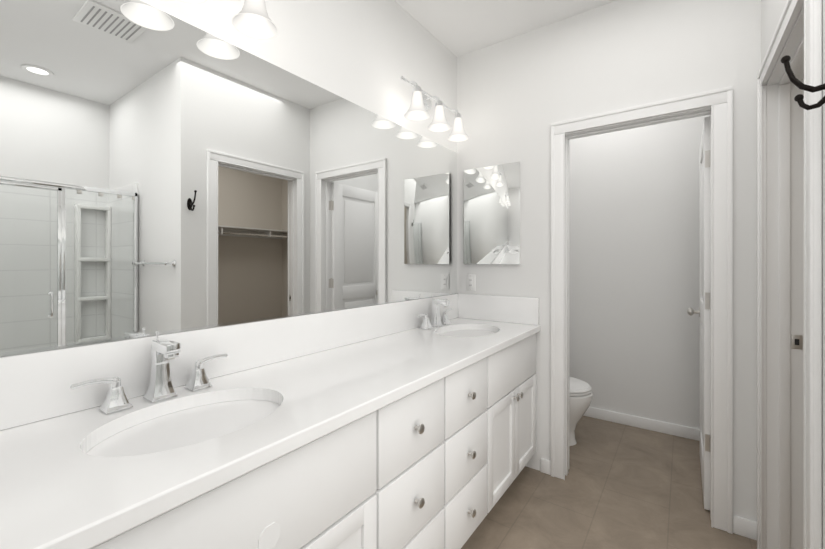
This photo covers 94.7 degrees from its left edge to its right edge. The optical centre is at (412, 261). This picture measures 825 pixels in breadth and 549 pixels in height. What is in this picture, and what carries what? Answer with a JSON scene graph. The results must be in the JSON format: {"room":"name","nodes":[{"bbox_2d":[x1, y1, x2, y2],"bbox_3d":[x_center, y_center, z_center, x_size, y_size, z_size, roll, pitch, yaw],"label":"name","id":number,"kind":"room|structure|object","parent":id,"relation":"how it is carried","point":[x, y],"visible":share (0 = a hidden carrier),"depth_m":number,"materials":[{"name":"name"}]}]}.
{"room":"bathroom","nodes":[
{"label":"bathroom","id":0,"kind":"room"},
{"bbox_2d":[141,0,456,152],"bbox_3d":[-0.176,-0.077,2.051,0.110,2.686,3.840,0,0,35],"label":"wall","id":1,"kind":"structure","parent":0,"point":[366,54],"depth_m":1.82,"materials":[{"name":"paint"}]},
{"bbox_2d":[180,0,277,38],"bbox_3d":[-0.673,-0.902,1.091,0.193,0.245,0.597,0,0,35],"label":"sconce","id":2,"kind":"object","parent":1,"relation":"attached to","point":[251,18],"visible":1,"depth_m":1.28,"materials":[{"name":"white glass"}]},
{"bbox_2d":[0,0,457,356],"bbox_3d":[-0.433,-0.269,1.586,0.009,0.971,2.553,0,0,35],"label":"vanity mirror","id":3,"kind":"object","parent":1,"relation":"attached to","point":[162,172],"visible":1,"depth_m":1.18,"materials":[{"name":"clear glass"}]},
{"bbox_2d":[0,293,459,428],"bbox_3d":[-0.426,0.300,1.583,0.018,0.165,2.558,0,0,35],"label":"backsplash","id":4,"kind":"structure","parent":1,"relation":"attached to","point":[35,386],"depth_m":1.21,"materials":[{"name":"white stone"}]},
{"bbox_2d":[400,76,468,141],"bbox_3d":[0.135,-0.902,2.224,0.193,0.245,0.597,0,0,35],"label":"sconce","id":5,"kind":"object","parent":1,"relation":"attached to","point":[421,105],"visible":1,"depth_m":2.19,"materials":[{"name":"white glass"}]},
{"bbox_2d":[394,0,616,56],"bbox_3d":[1.209,-1.478,1.004,4.128,0.115,4.291,0,0,35],"label":"ceiling","id":6,"kind":"structure","parent":0,"point":[457,28],"depth_m":2.20,"materials":[{"name":"paint"}]},
{"bbox_2d":[461,416,756,548],"bbox_3d":[1.209,1.323,1.004,4.128,0.115,4.291,0,0,35],"label":"floor","id":7,"kind":"structure","parent":0,"point":[621,486],"depth_m":2.00,"materials":[{"name":"tile"}]},
{"bbox_2d":[80,329,540,548],"bbox_3d":[-0.199,0.843,1.420,0.578,0.846,2.558,0,0,35],"label":"bathroom vanity","id":8,"kind":"object","parent":7,"relation":"on","point":[409,424],"depth_m":1.15,"materials":[{"name":"paint"}]},
{"bbox_2d":[0,317,539,548],"bbox_3d":[-0.201,0.401,1.422,0.573,0.037,2.558,0,0,35],"label":"countertop","id":9,"kind":"structure","parent":8,"relation":"on","point":[52,497],"depth_m":0.84,"materials":[{"name":"white stone"}]},
{"bbox_2d":[72,333,227,412],"bbox_3d":[-0.691,0.293,1.059,0.117,0.178,0.378,0,0,35],"label":"faucet","id":10,"kind":"object","parent":9,"relation":"on","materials":[{"name":"silver metal"}]},
{"bbox_2d":[68,385,295,476],"bbox_3d":[-0.539,0.485,0.951,0.383,0.156,0.512,0,0,35],"label":"sink","id":11,"kind":"object","parent":9,"relation":"in","point":[123,445],"depth_m":0.95,"materials":[{"name":"white ceramic"}]},
{"bbox_2d":[416,297,451,328],"bbox_3d":[0.160,0.293,2.253,0.117,0.178,0.377,0,0,35],"label":"faucet","id":12,"kind":"object","parent":9,"relation":"on","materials":[{"name":"silver metal"}]},
{"bbox_2d":[440,325,499,336],"bbox_3d":[0.313,0.485,2.145,0.383,0.156,0.511,0,0,35],"label":"sink","id":13,"kind":"object","parent":9,"relation":"in","point":[457,330],"depth_m":2.26,"materials":[{"name":"white ceramic"}]},
{"bbox_2d":[570,377,592,445],"bbox_3d":[0.914,0.899,2.812,0.765,0.734,0.432,0,0,35],"label":"toilet","id":14,"kind":"object","parent":7,"relation":"on","point":[581,395],"visible":0.08,"depth_m":2.57,"materials":[{"name":"ceramic"}]},
{"bbox_2d":[457,0,760,521],"bbox_3d":[1.023,-0.077,2.193,1.675,2.686,0.110,0,0,35],"label":"wall","id":15,"kind":"structure","parent":0,"point":[518,95],"depth_m":2.11,"materials":[{"name":"paint"}]},
{"bbox_2d":[466,274,474,290],"bbox_3d":[0.394,0.140,2.569,0.067,0.109,0.007,0,0,35],"label":"outlet","id":16,"kind":"object","parent":15,"relation":"attached to","point":[470,282],"visible":1,"depth_m":2.57,"materials":[{"name":"white plastic"}]},
{"bbox_2d":[464,162,519,263],"bbox_3d":[0.512,-0.304,2.476,0.390,0.638,0.020,0,0,35],"label":"medicine cabinet mirror","id":17,"kind":"object","parent":15,"relation":"attached to","point":[491,214],"visible":0.98,"depth_m":2.46,"materials":[{"name":"silver mirror"}]},
{"bbox_2d":[460,294,538,324],"bbox_3d":[0.540,0.300,2.453,0.545,0.165,0.018,0,0,35],"label":"backsplash","id":18,"kind":"structure","parent":15,"relation":"attached to","point":[522,310],"depth_m":2.43,"materials":[{"name":"white stone"}]},
{"bbox_2d":[551,86,732,533],"bbox_3d":[1.196,0.223,2.066,0.826,2.086,0.151,0,0,35],"label":"door frame","id":19,"kind":"structure","parent":15,"relation":"attached to","point":[716,105],"depth_m":1.85,"materials":[{"name":"paint"}]},
{"bbox_2d":[540,458,756,539],"bbox_3d":[0.720,1.225,0.765,1.690,0.082,2.566,0,0,35],"label":"baseboard","id":20,"kind":"structure","parent":15,"relation":"attached to","point":[745,527],"depth_m":1.76,"materials":[{"name":"paint"}]},
{"bbox_2d":[687,117,709,509],"bbox_3d":[1.688,0.261,2.190,0.168,1.995,0.722,0,0,35],"label":"door","id":21,"kind":"structure","parent":15,"relation":"in","point":[703,311],"depth_m":1.93,"materials":[{"name":"paint"}]},
{"bbox_2d":[570,115,709,428],"bbox_3d":[1.589,-0.077,3.083,1.565,2.686,0.110,0,0,35],"label":"wall","id":22,"kind":"structure","parent":0,"point":[634,263],"depth_m":2.91,"materials":[{"name":"paint"}]},
{"bbox_2d":[583,407,699,440],"bbox_3d":[1.553,1.225,3.033,1.565,0.082,0.013,0,0,36],"label":"baseboard","id":23,"kind":"structure","parent":22,"relation":"attached to","point":[655,425],"depth_m":2.87,"materials":[{"name":"paint"}]},
{"bbox_2d":[761,0,824,548],"bbox_3d":[1.304,-0.077,1.240,0.110,2.686,1.115,0,0,35],"label":"wall","id":24,"kind":"structure","parent":0,"point":[771,11],"depth_m":0.96,"materials":[{"name":"paint"}]},
{"bbox_2d":[757,0,821,548],"bbox_3d":[1.328,0.223,1.279,0.151,2.086,0.864,0,0,35],"label":"door frame","id":25,"kind":"structure","parent":24,"relation":"attached to","point":[789,322],"depth_m":1.56,"materials":[{"name":"paint"}]},
{"bbox_2d":[781,55,824,109],"bbox_3d":[0.930,-0.427,0.893,0.095,0.140,0.036,0,0,35],"label":"robe hook","id":26,"kind":"object","parent":24,"relation":"attached to","point":[795,81],"visible":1,"depth_m":0.90,"materials":[{"name":"black metal"}]}
]}

